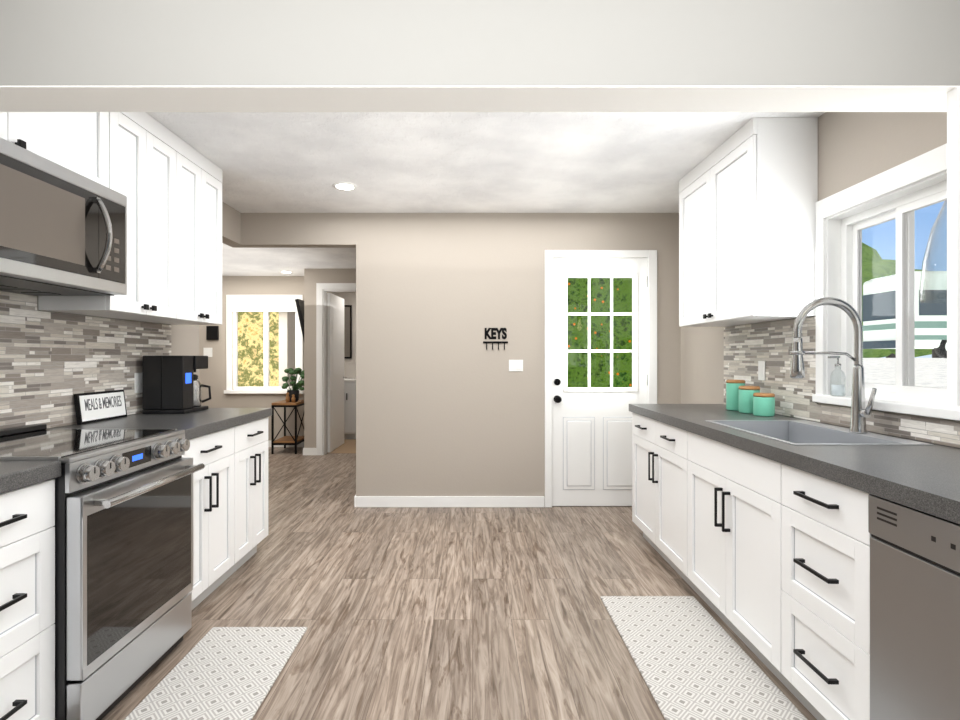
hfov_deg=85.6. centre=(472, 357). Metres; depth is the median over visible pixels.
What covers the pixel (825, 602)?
base cabinet
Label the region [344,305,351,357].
bathroom mirror
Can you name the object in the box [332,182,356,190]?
recessed light
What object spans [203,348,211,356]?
light switch
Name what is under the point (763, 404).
canister
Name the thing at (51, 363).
tile
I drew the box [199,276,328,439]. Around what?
wall
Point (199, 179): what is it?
upper cabinet
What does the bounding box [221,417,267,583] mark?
base cabinet
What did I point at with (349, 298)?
wall
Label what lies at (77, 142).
upper cabinet
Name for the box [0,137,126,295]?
over-the-range microwave
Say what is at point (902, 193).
window
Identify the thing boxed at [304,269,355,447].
wall
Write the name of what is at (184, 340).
wall
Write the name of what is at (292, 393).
potted plant
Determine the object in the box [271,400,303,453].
side table
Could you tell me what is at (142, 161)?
upper cabinet
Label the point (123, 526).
range
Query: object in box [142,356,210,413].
coffee maker
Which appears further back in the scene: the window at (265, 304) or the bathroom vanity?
the bathroom vanity
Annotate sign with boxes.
[73,389,126,424]
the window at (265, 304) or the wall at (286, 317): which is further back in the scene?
the wall at (286, 317)
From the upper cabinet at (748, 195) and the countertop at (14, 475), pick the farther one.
the upper cabinet at (748, 195)
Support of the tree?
on the ground
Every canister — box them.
[726,380,744,410]
[739,386,759,413]
[753,393,774,416]
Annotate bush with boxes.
[567,278,631,387]
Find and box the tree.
[862,243,940,357]
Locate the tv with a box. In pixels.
[295,299,303,339]
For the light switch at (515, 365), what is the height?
0.096 m
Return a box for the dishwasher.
[868,494,959,719]
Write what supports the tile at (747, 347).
attached to the wall at (854, 148)
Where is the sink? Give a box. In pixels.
[705,420,933,444]
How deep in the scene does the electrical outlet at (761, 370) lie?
3.05 m
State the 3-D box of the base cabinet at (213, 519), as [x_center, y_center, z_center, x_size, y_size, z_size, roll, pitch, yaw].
[-1.588,0.803,2.541,0.650,0.864,0.559,0,0,0]
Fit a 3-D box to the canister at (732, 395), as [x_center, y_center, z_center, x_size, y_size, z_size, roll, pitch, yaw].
[1.595,0.227,3.140,0.104,0.184,0.104,0,0,0]
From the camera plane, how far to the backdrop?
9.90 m
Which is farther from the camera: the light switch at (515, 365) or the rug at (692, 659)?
the light switch at (515, 365)
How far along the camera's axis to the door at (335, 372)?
6.93 m
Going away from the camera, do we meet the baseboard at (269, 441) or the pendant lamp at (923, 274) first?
the pendant lamp at (923, 274)
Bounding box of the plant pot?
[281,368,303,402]
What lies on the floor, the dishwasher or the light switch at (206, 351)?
the dishwasher
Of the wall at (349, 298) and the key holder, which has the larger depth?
the wall at (349, 298)
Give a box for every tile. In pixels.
[0,291,170,428]
[724,316,959,447]
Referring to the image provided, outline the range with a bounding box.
[0,424,204,719]
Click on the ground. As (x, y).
(886, 375)
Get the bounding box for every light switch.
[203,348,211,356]
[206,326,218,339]
[509,360,522,370]
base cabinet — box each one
[0,479,54,719]
[182,427,233,609]
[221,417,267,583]
[632,412,701,597]
[688,432,801,702]
[781,464,871,719]
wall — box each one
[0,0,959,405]
[37,201,246,428]
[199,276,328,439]
[241,213,680,506]
[279,312,294,385]
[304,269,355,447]
[329,292,355,377]
[681,112,959,447]
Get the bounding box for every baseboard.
[268,440,303,446]
[303,448,315,454]
[354,495,543,506]
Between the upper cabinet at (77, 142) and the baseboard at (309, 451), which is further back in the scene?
the baseboard at (309, 451)
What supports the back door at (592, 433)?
in the wall at (448, 403)
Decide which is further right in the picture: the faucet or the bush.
the faucet
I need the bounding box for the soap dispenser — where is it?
[828,356,845,395]
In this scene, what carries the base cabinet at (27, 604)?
on the floor
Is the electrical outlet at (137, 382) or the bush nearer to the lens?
the electrical outlet at (137, 382)
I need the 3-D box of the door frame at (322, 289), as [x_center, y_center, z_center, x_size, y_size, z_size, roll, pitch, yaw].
[-1.504,0.147,6.612,0.938,2.175,0.135,0,0,0]
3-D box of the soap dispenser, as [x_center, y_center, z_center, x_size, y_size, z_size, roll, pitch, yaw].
[1.718,0.087,2.445,0.075,0.188,0.060,0,0,0]
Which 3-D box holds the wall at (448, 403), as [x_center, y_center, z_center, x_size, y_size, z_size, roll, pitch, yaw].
[-0.098,0.020,4.340,3.635,2.430,0.120,0,0,0]
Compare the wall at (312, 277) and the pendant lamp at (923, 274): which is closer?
the pendant lamp at (923, 274)
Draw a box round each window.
[224,295,303,393]
[812,143,959,420]
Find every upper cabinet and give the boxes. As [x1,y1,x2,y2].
[0,112,108,187]
[38,112,175,318]
[125,135,222,324]
[679,118,817,326]
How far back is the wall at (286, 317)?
7.27 m
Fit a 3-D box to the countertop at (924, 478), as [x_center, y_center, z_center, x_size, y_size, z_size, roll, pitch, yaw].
[1.399,0.345,1.941,0.638,0.050,3.282,0,0,0]
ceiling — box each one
[146,112,824,212]
[222,243,355,275]
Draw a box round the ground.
[862,358,946,387]
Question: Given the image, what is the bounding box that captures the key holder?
[483,328,507,349]
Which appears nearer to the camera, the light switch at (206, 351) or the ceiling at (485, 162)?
the ceiling at (485, 162)
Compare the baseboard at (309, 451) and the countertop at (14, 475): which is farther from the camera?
the baseboard at (309, 451)
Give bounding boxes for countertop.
[0,461,60,493]
[49,408,271,439]
[629,404,959,523]
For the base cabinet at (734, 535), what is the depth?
2.15 m
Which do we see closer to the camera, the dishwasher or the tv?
the dishwasher
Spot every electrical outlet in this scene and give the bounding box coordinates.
[134,373,141,392]
[758,361,764,380]
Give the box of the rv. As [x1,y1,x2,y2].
[862,271,946,357]
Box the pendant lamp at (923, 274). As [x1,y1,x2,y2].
[919,198,946,303]
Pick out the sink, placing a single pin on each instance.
(798, 432)
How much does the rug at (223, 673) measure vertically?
0.010 m
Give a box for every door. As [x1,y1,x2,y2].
[327,293,346,451]
[552,258,647,505]
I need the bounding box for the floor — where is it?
[102,439,816,719]
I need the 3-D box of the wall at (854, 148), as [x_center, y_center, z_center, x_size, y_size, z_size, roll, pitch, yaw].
[1.790,0.020,0.700,0.140,2.430,7.400,0,0,0]
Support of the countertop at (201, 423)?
on the base cabinet at (213, 519)
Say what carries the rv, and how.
on the ground
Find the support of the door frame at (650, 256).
attached to the wall at (448, 403)
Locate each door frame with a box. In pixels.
[316,283,355,454]
[545,250,656,506]
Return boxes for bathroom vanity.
[344,378,355,438]
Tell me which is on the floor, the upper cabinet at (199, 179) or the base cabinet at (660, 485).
the base cabinet at (660, 485)
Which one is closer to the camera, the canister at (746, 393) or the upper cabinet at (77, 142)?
the upper cabinet at (77, 142)
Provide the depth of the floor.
2.58 m
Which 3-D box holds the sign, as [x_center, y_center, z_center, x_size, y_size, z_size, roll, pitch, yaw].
[-1.883,0.247,2.632,0.036,0.149,0.335,0,0,0]
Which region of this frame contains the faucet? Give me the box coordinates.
[790,297,876,433]
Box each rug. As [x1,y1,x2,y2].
[124,627,306,719]
[600,596,807,719]

